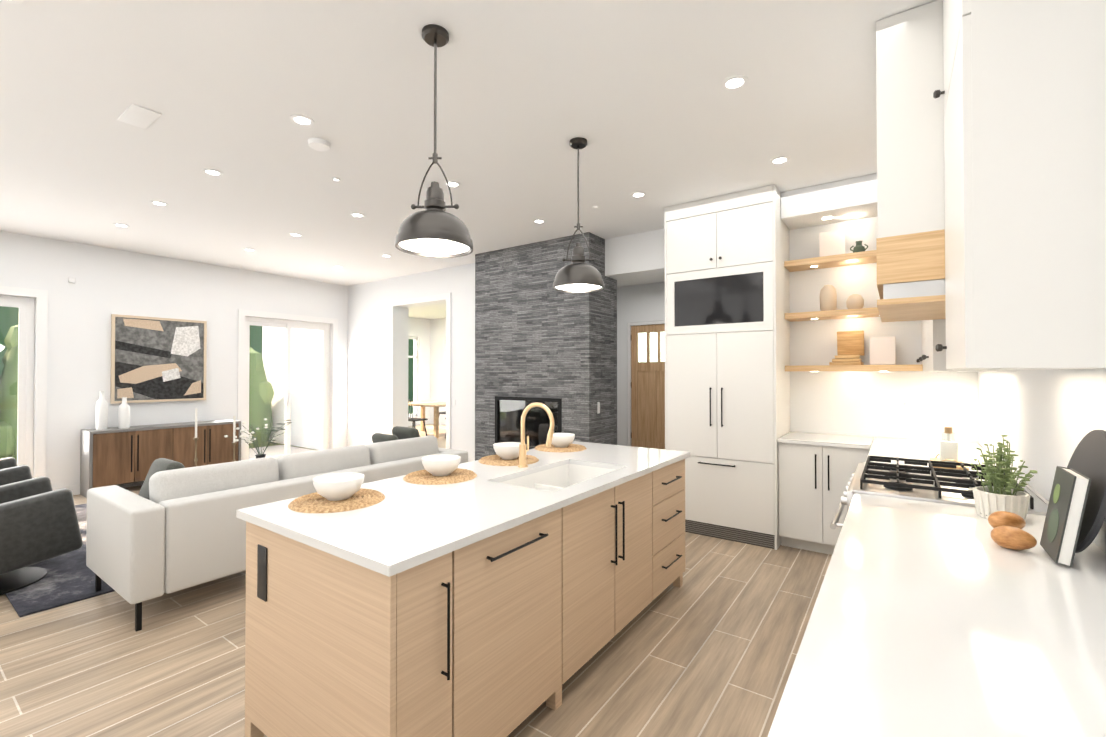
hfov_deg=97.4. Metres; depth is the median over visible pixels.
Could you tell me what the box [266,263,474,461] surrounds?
wall
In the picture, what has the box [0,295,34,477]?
sliding window
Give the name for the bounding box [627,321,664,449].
front door
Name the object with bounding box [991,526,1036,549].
potato
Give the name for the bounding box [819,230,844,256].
books
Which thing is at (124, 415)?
vase
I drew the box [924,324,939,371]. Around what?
upper cabinet
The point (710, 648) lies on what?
floor
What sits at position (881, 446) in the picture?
countertop
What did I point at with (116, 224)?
recessed light
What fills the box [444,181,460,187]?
recessed light
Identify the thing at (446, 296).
door frame
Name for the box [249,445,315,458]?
patio
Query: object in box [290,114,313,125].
recessed light
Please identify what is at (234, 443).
candlestick
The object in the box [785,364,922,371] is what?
shelf
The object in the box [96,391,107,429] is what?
vase
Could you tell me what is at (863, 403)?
wall
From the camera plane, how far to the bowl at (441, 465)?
2.48 m
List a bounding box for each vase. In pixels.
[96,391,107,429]
[118,397,129,428]
[224,418,291,458]
[820,285,836,310]
[846,294,863,308]
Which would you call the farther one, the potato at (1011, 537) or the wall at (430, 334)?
the wall at (430, 334)
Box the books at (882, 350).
[870,336,895,364]
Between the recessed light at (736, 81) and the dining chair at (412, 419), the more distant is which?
the dining chair at (412, 419)
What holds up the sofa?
on the floor
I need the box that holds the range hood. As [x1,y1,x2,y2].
[876,0,939,323]
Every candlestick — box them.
[193,409,198,466]
[232,416,236,461]
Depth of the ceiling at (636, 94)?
2.99 m
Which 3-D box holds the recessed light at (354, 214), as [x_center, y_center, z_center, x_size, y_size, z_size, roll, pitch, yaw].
[-1.931,-1.522,4.808,0.139,0.006,0.133,0,-1,35]
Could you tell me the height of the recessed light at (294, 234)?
0.006 m
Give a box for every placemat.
[288,488,384,512]
[403,468,476,484]
[478,455,538,465]
[534,444,586,451]
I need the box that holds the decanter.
[939,427,957,462]
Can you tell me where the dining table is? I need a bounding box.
[408,401,445,437]
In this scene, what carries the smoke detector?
in the ceiling at (636, 94)
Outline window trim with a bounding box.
[0,286,337,494]
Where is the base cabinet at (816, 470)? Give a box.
[777,431,873,554]
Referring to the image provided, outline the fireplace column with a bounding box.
[475,232,616,460]
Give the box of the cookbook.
[1040,466,1090,566]
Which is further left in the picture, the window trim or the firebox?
the window trim
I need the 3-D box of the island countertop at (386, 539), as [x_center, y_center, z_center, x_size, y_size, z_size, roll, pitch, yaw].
[0.026,0.581,2.507,0.533,0.030,2.430,0,-1,35]
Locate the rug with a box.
[5,504,114,616]
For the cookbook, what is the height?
0.252 m
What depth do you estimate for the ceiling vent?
2.96 m
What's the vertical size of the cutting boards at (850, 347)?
0.297 m
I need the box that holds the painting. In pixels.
[110,314,206,403]
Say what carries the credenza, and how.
on the floor
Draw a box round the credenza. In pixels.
[80,419,240,497]
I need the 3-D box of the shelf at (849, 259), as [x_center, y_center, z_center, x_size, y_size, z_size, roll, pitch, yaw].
[2.536,-0.929,4.157,0.975,0.055,0.277,0,-1,35]
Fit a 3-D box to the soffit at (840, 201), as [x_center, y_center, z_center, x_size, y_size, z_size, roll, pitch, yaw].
[2.495,-1.413,4.105,0.975,0.232,0.417,0,-1,35]
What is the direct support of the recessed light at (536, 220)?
in the ceiling at (636, 94)
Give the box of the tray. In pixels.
[930,454,968,469]
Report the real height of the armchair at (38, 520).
0.810 m
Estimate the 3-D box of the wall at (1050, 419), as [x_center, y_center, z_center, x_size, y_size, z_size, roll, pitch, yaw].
[1.529,-0.050,1.057,0.250,3.030,6.490,0,-1,35]
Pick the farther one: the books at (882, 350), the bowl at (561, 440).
the books at (882, 350)
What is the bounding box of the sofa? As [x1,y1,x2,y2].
[86,426,467,631]
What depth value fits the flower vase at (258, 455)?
4.93 m
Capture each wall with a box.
[0,231,347,487]
[262,317,429,425]
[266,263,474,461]
[430,318,445,424]
[605,217,978,443]
[617,282,664,445]
[978,368,1105,551]
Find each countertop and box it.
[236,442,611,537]
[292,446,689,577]
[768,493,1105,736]
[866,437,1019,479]
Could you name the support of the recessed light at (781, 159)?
in the ceiling at (636, 94)
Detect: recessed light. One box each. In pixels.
[0,0,22,3]
[113,223,129,226]
[150,201,168,205]
[202,168,222,175]
[289,233,302,236]
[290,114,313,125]
[350,212,364,216]
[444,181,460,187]
[533,219,545,222]
[631,192,645,197]
[721,75,747,89]
[770,156,789,164]
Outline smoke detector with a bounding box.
[308,138,329,150]
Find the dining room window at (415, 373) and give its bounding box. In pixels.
[408,336,416,416]
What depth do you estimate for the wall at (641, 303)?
8.73 m
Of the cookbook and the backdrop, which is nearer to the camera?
the cookbook
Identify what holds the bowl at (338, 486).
on the placemat at (315, 502)
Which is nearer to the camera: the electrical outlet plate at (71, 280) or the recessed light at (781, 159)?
the recessed light at (781, 159)
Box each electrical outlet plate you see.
[68,277,75,282]
[597,402,599,413]
[942,432,955,440]
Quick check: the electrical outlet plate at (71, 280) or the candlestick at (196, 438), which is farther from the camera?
the electrical outlet plate at (71, 280)
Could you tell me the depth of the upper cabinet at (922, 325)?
3.82 m
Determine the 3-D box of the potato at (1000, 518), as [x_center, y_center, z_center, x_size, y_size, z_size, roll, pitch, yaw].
[1.546,0.522,1.656,0.098,0.068,0.076,0,-1,35]
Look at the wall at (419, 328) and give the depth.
13.86 m
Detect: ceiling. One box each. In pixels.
[0,0,935,318]
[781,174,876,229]
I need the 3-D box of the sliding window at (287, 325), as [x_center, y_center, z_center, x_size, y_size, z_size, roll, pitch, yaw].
[-4.346,0.374,7.981,0.115,2.324,1.404,0,-1,35]
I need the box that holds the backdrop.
[639,332,664,361]
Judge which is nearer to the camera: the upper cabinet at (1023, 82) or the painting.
the upper cabinet at (1023, 82)
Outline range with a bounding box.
[830,455,1047,528]
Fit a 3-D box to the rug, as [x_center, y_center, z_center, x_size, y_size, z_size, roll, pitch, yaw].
[-3.479,1.503,5.138,3.080,0.012,3.310,0,-1,35]
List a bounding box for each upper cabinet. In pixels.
[920,348,923,370]
[921,324,923,347]
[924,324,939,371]
[940,0,1105,371]
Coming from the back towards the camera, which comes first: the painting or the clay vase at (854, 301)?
the painting
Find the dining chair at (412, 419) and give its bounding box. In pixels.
[408,399,427,435]
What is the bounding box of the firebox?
[495,396,561,454]
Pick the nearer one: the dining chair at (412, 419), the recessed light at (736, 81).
the recessed light at (736, 81)
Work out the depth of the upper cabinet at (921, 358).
3.71 m
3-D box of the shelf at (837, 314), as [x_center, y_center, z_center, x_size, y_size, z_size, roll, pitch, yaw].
[2.536,-0.464,4.152,0.975,0.055,0.277,0,-1,35]
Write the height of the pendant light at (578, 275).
1.000 m
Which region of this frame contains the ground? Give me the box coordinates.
[265,406,412,449]
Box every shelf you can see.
[784,250,876,271]
[784,307,879,321]
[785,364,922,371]
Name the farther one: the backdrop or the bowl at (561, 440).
the backdrop
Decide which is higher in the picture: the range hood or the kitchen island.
the range hood
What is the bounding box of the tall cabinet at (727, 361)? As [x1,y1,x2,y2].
[664,185,789,549]
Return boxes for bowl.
[313,472,363,500]
[422,454,460,475]
[493,442,520,459]
[547,433,574,447]
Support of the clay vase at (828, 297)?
on the shelf at (837, 314)
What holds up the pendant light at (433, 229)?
hanging from the ceiling at (636, 94)
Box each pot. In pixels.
[850,241,867,252]
[970,435,1037,521]
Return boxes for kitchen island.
[245,454,689,736]
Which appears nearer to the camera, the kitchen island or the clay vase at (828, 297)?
the kitchen island
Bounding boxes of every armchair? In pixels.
[0,457,31,485]
[0,476,82,594]
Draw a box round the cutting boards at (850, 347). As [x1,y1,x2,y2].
[829,330,863,364]
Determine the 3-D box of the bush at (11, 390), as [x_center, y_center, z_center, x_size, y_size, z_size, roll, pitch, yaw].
[-8.080,0.355,7.578,1.101,2.440,1.099,0,-1,35]
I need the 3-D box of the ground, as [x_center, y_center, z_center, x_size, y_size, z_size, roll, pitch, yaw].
[-10.622,1.704,19.693,80.000,0.001,100.000,0,-1,35]
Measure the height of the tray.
0.053 m
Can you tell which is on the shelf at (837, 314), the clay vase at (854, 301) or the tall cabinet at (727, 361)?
the clay vase at (854, 301)
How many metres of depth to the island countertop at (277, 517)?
2.24 m
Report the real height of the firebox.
0.766 m
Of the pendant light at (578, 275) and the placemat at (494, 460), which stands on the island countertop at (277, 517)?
the placemat at (494, 460)
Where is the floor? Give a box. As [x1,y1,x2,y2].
[0,424,831,736]
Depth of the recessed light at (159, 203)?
4.49 m
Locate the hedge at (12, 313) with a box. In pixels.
[0,306,412,401]
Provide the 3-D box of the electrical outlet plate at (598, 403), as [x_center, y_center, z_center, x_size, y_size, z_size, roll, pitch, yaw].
[0.521,0.448,5.551,0.005,0.130,0.050,0,-1,35]
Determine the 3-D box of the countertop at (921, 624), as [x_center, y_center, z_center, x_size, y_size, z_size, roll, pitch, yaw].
[0.531,0.559,0.441,0.669,0.030,3.835,0,-1,35]
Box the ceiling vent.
[117,103,161,128]
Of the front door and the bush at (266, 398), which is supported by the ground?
the bush at (266, 398)
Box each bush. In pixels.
[0,325,17,461]
[249,347,273,447]
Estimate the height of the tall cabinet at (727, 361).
3.026 m
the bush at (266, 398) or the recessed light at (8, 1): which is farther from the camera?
the bush at (266, 398)
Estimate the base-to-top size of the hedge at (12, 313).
6.040 m
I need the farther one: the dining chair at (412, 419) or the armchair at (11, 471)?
the dining chair at (412, 419)
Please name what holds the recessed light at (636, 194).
in the ceiling at (636, 94)
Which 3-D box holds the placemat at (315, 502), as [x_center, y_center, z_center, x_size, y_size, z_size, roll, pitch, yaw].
[-0.910,0.555,2.061,0.376,0.011,0.376,0,-1,35]
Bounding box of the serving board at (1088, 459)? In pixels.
[1067,430,1105,552]
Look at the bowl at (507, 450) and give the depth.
2.95 m
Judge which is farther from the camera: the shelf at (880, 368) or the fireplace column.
the fireplace column
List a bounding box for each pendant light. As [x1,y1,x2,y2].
[395,24,472,257]
[553,137,603,292]
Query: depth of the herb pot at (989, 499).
1.79 m
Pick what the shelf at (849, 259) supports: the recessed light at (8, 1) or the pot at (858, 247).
the pot at (858, 247)
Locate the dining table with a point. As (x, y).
(435, 405)
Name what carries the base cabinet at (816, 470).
on the floor
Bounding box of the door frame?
[389,293,450,448]
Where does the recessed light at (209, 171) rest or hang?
in the ceiling at (636, 94)
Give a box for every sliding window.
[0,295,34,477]
[244,317,329,459]
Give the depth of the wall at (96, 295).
6.21 m
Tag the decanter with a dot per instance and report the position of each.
(948, 447)
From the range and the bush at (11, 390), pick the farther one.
the bush at (11, 390)
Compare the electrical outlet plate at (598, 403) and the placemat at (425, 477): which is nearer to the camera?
the placemat at (425, 477)

